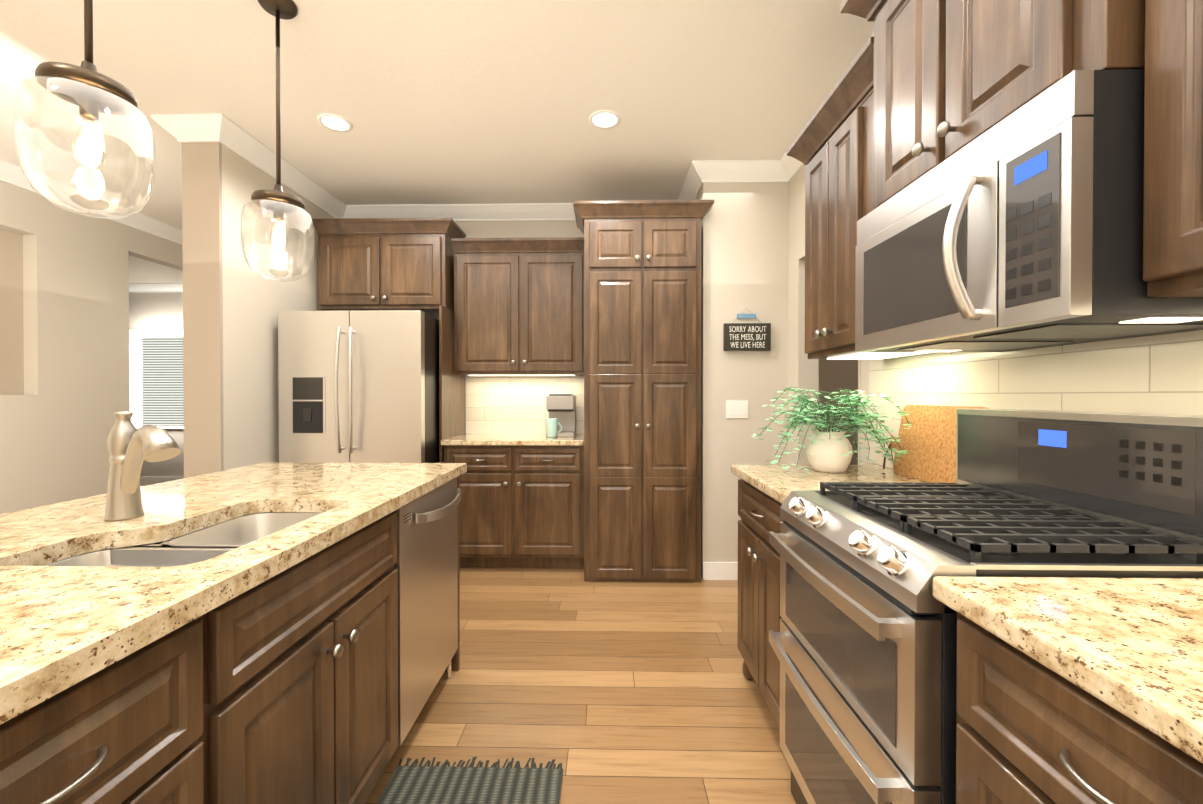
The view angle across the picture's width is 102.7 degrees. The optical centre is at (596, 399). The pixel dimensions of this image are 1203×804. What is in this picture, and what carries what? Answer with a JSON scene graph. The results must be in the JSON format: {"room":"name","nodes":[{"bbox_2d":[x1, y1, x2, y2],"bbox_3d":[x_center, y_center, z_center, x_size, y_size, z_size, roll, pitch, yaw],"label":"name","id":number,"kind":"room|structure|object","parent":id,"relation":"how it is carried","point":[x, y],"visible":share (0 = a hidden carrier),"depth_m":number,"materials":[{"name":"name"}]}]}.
{"room":"kitchen","nodes":[
{"label":"kitchen","id":0,"kind":"room"},
{"bbox_2d":[0,180,182,513],"bbox_3d":[-3.958,-0.161,1.977,0.120,2.720,9.000,0,0,1],"label":"wall","id":1,"kind":"structure","parent":0,"point":[64,342],"depth_m":3.47,"materials":[{"name":"beige paint"}]},
{"bbox_2d":[0,159,181,244],"bbox_3d":[-3.853,-1.468,1.965,0.092,0.105,9.000,0,0,1],"label":"crown molding","id":2,"kind":"structure","parent":1,"relation":"attached to","point":[10,173],"depth_m":3.62,"materials":[{"name":"white"}]},
{"bbox_2d":[129,292,183,476],"bbox_3d":[-4.995,-0.197,6.561,5.810,2.720,0.120,0,0,1],"label":"wall","id":3,"kind":"structure","parent":0,"point":[155,310],"depth_m":6.52,"materials":[{"name":"beige paint"}]},
{"bbox_2d":[129,283,182,291],"bbox_3d":[-5.912,-1.504,6.464,3.980,0.105,0.092,0,0,1],"label":"crown molding","id":4,"kind":"structure","parent":3,"relation":"attached to","point":[133,287],"depth_m":6.46,"materials":[{"name":"white"}]},
{"bbox_2d":[129,330,183,429],"bbox_3d":[-5.611,-0.247,6.531,1.390,1.390,0.115,0,0,1],"label":"window","id":5,"kind":"structure","parent":3,"relation":"in","point":[162,375],"depth_m":6.59,"materials":[{"name":"white"}]},
{"bbox_2d":[139,477,183,484],"bbox_3d":[-5.057,1.106,6.505,5.690,0.115,0.014,0,0,1],"label":"baseboard","id":6,"kind":"structure","parent":3,"relation":"attached to","point":[143,480],"depth_m":6.52,"materials":[{"name":"white"}]},
{"bbox_2d":[182,142,341,477],"bbox_3d":[-2.175,-0.171,3.284,0.210,2.720,1.230,0,0,1],"label":"wall","id":7,"kind":"structure","parent":0,"point":[233,303],"depth_m":2.74,"materials":[{"name":"beige paint"}]},
{"bbox_2d":[150,114,207,143],"bbox_3d":[-2.300,-1.488,4.501,0.092,0.105,3.862,0,0,1],"label":"crown molding","id":8,"kind":"structure","parent":7,"relation":"attached to","point":[177,127],"depth_m":2.61,"materials":[{"name":"white paint"}]},
{"bbox_2d":[196,114,347,218],"bbox_3d":[-2.037,-1.478,3.175,0.112,0.105,1.222,0,0,1],"label":"crown molding","id":9,"kind":"structure","parent":7,"relation":"attached to","point":[222,129],"depth_m":2.92,"materials":[{"name":"white"}]},
{"bbox_2d":[0,0,873,282],"bbox_3d":[-2.175,-1.569,3.028,11.600,0.080,11.200,0,0,1],"label":"ceiling","id":10,"kind":"structure","parent":0,"point":[466,101],"depth_m":2.34,"materials":[{"name":"white paint"}]},
{"bbox_2d":[13,0,155,218],"bbox_3d":[-1.235,-0.981,1.170,0.238,1.065,0.238,0,0,1],"label":"pendant light","id":11,"kind":"object","parent":10,"relation":"hanging from","point":[88,90],"visible":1,"depth_m":1.16,"materials":[{"name":"clear glass"}]},
{"bbox_2d":[240,0,314,281],"bbox_3d":[-1.221,-0.986,1.848,0.238,1.065,0.238,0,0,1],"label":"pendant light","id":12,"kind":"object","parent":10,"relation":"hanging from","point":[278,202],"visible":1,"depth_m":1.84,"materials":[{"name":"clear glass"}]},
{"bbox_2d":[317,113,352,131],"bbox_3d":[-1.435,-1.523,2.642,0.176,0.006,0.175,0,0,1],"label":"recessed light","id":13,"kind":"object","parent":10,"relation":"in","point":[333,122],"depth_m":2.65,"materials":[{"name":"white"}]},
{"bbox_2d":[589,110,620,128],"bbox_3d":[0.047,-1.522,2.613,0.169,0.006,0.171,0,0,1],"label":"recessed light","id":14,"kind":"object","parent":10,"relation":"in","point":[604,119],"depth_m":2.62,"materials":[{"name":"white"}]},
{"bbox_2d":[342,221,583,433],"bbox_3d":[-0.772,-0.176,3.929,2.987,2.720,0.120,0,0,1],"label":"wall","id":15,"kind":"structure","parent":0,"point":[510,229],"depth_m":3.86,"materials":[{"name":"beige paint"}]},
{"bbox_2d":[312,218,465,462],"bbox_3d":[-1.507,-0.047,3.604,0.993,2.463,0.557,0,0,1],"label":"upper cabinet","id":16,"kind":"object","parent":15,"relation":"attached to","point":[366,264],"visible":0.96,"depth_m":3.44,"materials":[{"name":"brown wood"}]},
{"bbox_2d":[348,203,627,221],"bbox_3d":[-0.670,-1.483,3.811,2.777,0.105,0.092,0,0,1],"label":"crown molding","id":17,"kind":"structure","parent":15,"relation":"attached to","point":[519,211],"depth_m":3.81,"materials":[{"name":"white wood"}]},
{"bbox_2d":[451,237,583,375],"bbox_3d":[-0.561,-0.676,3.670,0.980,0.993,0.375,0,0,1],"label":"upper cabinet","id":18,"kind":"object","parent":15,"relation":"attached to","point":[518,306],"visible":0.94,"depth_m":3.53,"materials":[{"name":"brown wood"}]},
{"bbox_2d":[466,376,583,432],"bbox_3d":[-0.557,0.041,3.862,0.984,0.458,0.008,0,0,1],"label":"backsplash","id":19,"kind":"structure","parent":15,"relation":"attached to","point":[505,404],"depth_m":3.86,"materials":[{"name":"tile"}]},
{"bbox_2d":[678,160,711,199],"bbox_3d":[0.664,-1.480,3.402,0.092,0.105,0.652,0,0,1],"label":"crown molding","id":20,"kind":"structure","parent":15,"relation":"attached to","point":[697,175],"depth_m":3.20,"materials":[{"name":"white"}]},
{"bbox_2d":[140,485,795,803],"bbox_3d":[-2.175,1.221,3.050,11.600,0.060,11.200,0,0,1],"label":"floor","id":21,"kind":"structure","parent":0,"point":[609,692],"depth_m":1.95,"materials":[{"name":"brown wood"}]},
{"bbox_2d":[0,476,460,803],"bbox_3d":[-0.939,0.771,0.782,0.710,0.872,2.725,0,0,1],"label":"kitchen island","id":22,"kind":"object","parent":21,"relation":"on","point":[314,678],"visible":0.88,"depth_m":0.99,"materials":[{"name":"brown wood"}]},
{"bbox_2d":[0,462,466,724],"bbox_3d":[-1.066,0.314,0.791,0.915,0.039,2.745,0,0,1],"label":"island countertop","id":23,"kind":"structure","parent":22,"relation":"on","point":[62,628],"depth_m":0.94,"materials":[{"name":"stone"}]},
{"bbox_2d":[103,411,180,520],"bbox_3d":[-1.090,0.159,1.154,0.235,0.263,0.071,0,0,24],"label":"faucet","id":24,"kind":"object","parent":23,"relation":"on","point":[131,448],"visible":1,"depth_m":1.16,"materials":[{"name":"silver metal"}]},
{"bbox_2d":[278,310,438,462],"bbox_3d":[-1.549,0.306,3.412,0.910,1.740,0.914,0,0,1],"label":"fridge","id":25,"kind":"object","parent":21,"relation":"on","point":[358,386],"visible":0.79,"depth_m":3.04,"materials":[{"name":"grey metal"}]},
{"bbox_2d":[376,757,562,803],"bbox_3d":[-0.393,1.201,1.011,0.549,0.009,1.210,0,0,1],"label":"rug","id":26,"kind":"object","parent":21,"relation":"on","point":[457,784],"visible":1,"depth_m":1.49,"materials":[{"name":"grey fabric"}]},
{"bbox_2d":[444,445,583,567],"bbox_3d":[-0.562,0.749,3.566,0.973,0.872,0.606,0,0,1],"label":"base cabinet","id":27,"kind":"object","parent":21,"relation":"on","point":[521,506],"visible":0.92,"depth_m":3.30,"materials":[{"name":"brown wood"}]},
{"bbox_2d":[441,433,583,445],"bbox_3d":[-0.565,0.292,3.567,0.982,0.039,0.594,0,0,1],"label":"countertop","id":28,"kind":"structure","parent":27,"relation":"on","point":[505,439],"depth_m":3.28,"materials":[{"name":"stone"}]},
{"bbox_2d":[546,394,575,436],"bbox_3d":[-0.262,0.115,3.624,0.200,0.312,0.353,0,0,1],"label":"coffee maker","id":29,"kind":"object","parent":28,"relation":"on","point":[561,419],"visible":1,"depth_m":3.50,"materials":[{"name":"grey plastic"}]},
{"bbox_2d":[573,200,713,581],"bbox_3d":[0.308,-0.041,3.451,0.896,2.453,0.785,0,0,1],"label":"pantry","id":30,"kind":"object","parent":21,"relation":"on","point":[642,392],"visible":1,"depth_m":3.11,"materials":[{"name":"brown wood"}]},
{"bbox_2d":[738,479,783,727],"bbox_3d":[0.899,0.763,1.779,0.662,0.872,0.622,0,0,1],"label":"base cabinet","id":31,"kind":"object","parent":21,"relation":"on","point":[759,617],"visible":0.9,"depth_m":1.78,"materials":[{"name":"brown wood"}]},
{"bbox_2d":[731,465,926,503],"bbox_3d":[0.906,0.306,1.784,0.646,0.039,0.644,0,0,1],"label":"countertop","id":32,"kind":"structure","parent":31,"relation":"on","point":[779,483],"depth_m":1.79,"materials":[{"name":"stone"}]},
{"bbox_2d":[752,386,913,472],"bbox_3d":[0.894,0.115,1.929,0.518,0.339,0.564,0,0,1],"label":"plant","id":33,"kind":"object","parent":32,"relation":"on","point":[828,450],"visible":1,"depth_m":1.87,"materials":[{"name":"green plant"}]},
{"bbox_2d":[883,405,988,482],"bbox_3d":[1.181,0.155,1.702,0.076,0.269,0.465,0,0,1],"label":"cutting board","id":34,"kind":"object","parent":32,"relation":"on","point":[928,440],"visible":0.54,"depth_m":1.71,"materials":[{"name":"brown wood"}]},
{"bbox_2d":[769,409,1202,803],"bbox_3d":[0.851,0.612,1.135,0.713,1.164,0.645,0,0,1],"label":"range","id":35,"kind":"object","parent":21,"relation":"on","point":[863,642],"visible":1,"depth_m":0.98,"materials":[{"name":"silver metal"}]},
{"bbox_2d":[956,612,1202,803],"bbox_3d":[0.890,0.773,0.536,0.627,0.872,0.532,0,0,1],"label":"base cabinet","id":36,"kind":"object","parent":21,"relation":"on","point":[1029,730],"visible":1,"depth_m":0.61,"materials":[{"name":"brown wood"}]},
{"bbox_2d":[933,576,1202,763],"bbox_3d":[0.870,0.320,0.090,0.646,0.039,1.426,0,0,1],"label":"countertop","id":37,"kind":"structure","parent":36,"relation":"on","point":[1131,648],"depth_m":0.62,"materials":[{"name":"stone"}]},
{"bbox_2d":[696,182,788,578],"bbox_3d":[1.053,-0.173,3.560,0.678,2.720,0.780,0,0,1],"label":"wall","id":38,"kind":"structure","parent":0,"point":[745,248],"depth_m":3.17,"materials":[{"name":"beige paint"}]},
{"bbox_2d":[703,562,737,579],"bbox_3d":[0.984,1.132,3.175,0.558,0.115,0.014,0,0,1],"label":"baseboard","id":39,"kind":"structure","parent":38,"relation":"attached to","point":[720,570],"depth_m":3.17,"materials":[{"name":"white wood"}]},
{"bbox_2d":[726,401,747,417],"bbox_3d":[0.928,0.065,3.169,0.146,0.116,0.009,0,0,1],"label":"switch plate","id":40,"kind":"object","parent":38,"relation":"attached to","point":[736,409],"visible":1,"depth_m":3.17,"materials":[{"name":"white plastic"}]},
{"bbox_2d":[708,160,779,182],"bbox_3d":[0.937,-1.477,3.116,0.420,0.105,0.092,0,0,1],"label":"crown molding","id":41,"kind":"structure","parent":38,"relation":"attached to","point":[722,171],"depth_m":3.11,"materials":[{"name":"white paint"}]},
{"bbox_2d":[723,314,770,350],"bbox_3d":[0.988,-0.461,3.152,0.300,0.276,0.030,0,0,1],"label":"sign","id":42,"kind":"object","parent":38,"relation":"attached to","point":[727,338],"visible":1,"depth_m":3.14,"materials":[{"name":"grey"}]},
{"bbox_2d":[729,326,765,347],"bbox_3d":[0.988,-0.408,3.136,0.239,0.140,0.002,0,0,1],"label":"lettering","id":43,"kind":"object","parent":42,"relation":"attached to","point":[759,344],"visible":1,"depth_m":3.13,"materials":[{"name":"white paint"}]},
{"bbox_2d":[818,359,857,464],"bbox_3d":[1.952,-0.181,4.501,1.080,2.720,0.100,0,0,1],"label":"wall","id":44,"kind":"structure","parent":0,"point":[834,375],"depth_m":4.44,"materials":[{"name":"beige paint"}]},
{"bbox_2d":[788,89,889,467],"bbox_3d":[1.261,-0.147,0.265,0.120,2.720,5.800,0,0,1],"label":"wall","id":45,"kind":"structure","parent":0,"point":[796,216],"depth_m":3.04,"materials":[{"name":"beige paint"}]},
{"bbox_2d":[776,33,873,181],"bbox_3d":[1.154,-1.455,0.257,0.092,0.105,5.800,0,0,1],"label":"crown molding","id":46,"kind":"structure","parent":45,"relation":"attached to","point":[787,167],"depth_m":3.06,"materials":[{"name":"white paint"}]},
{"bbox_2d":[797,254,860,464],"bbox_3d":[1.312,0.158,2.637,0.126,2.071,0.742,0,0,1],"label":"door frame","id":47,"kind":"structure","parent":45,"relation":"attached to","point":[807,374],"depth_m":2.99,"materials":[{"name":"beige paint"}]},
{"bbox_2d":[786,37,932,359],"bbox_3d":[1.033,-0.632,1.793,0.395,0.934,0.682,0,0,1],"label":"upper cabinet","id":48,"kind":"object","parent":45,"relation":"attached to","point":[839,185],"visible":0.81,"depth_m":1.78,"materials":[{"name":"brown wood"}]},
{"bbox_2d":[840,0,1144,209],"bbox_3d":[0.988,-0.886,1.141,0.457,0.697,0.748,0,0,1],"label":"upper cabinet","id":49,"kind":"object","parent":45,"relation":"attached to","point":[951,77],"visible":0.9,"depth_m":1.06,"materials":[{"name":"brown wood"}]},
{"bbox_2d":[855,69,1202,351],"bbox_3d":[0.962,-0.336,1.110,0.502,0.397,0.674,0,0,1],"label":"microwave","id":50,"kind":"object","parent":49,"relation":"attached to","point":[1021,228],"visible":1,"depth_m":0.88,"materials":[{"name":"silver metal"}]},
{"bbox_2d":[869,330,1202,467],"bbox_3d":[1.208,0.066,0.772,0.008,0.458,2.808,0,0,1],"label":"backsplash","id":51,"kind":"structure","parent":45,"relation":"attached to","point":[1158,374],"depth_m":1.27,"materials":[{"name":"tile"}]},
{"bbox_2d":[1143,0,1202,296],"bbox_3d":[1.031,-0.625,0.528,0.347,0.928,0.473,0,0,1],"label":"upper cabinet","id":52,"kind":"object","parent":45,"relation":"attached to","point":[1173,193],"visible":0.98,"depth_m":0.71,"materials":[{"name":"brown wood"}]}
]}

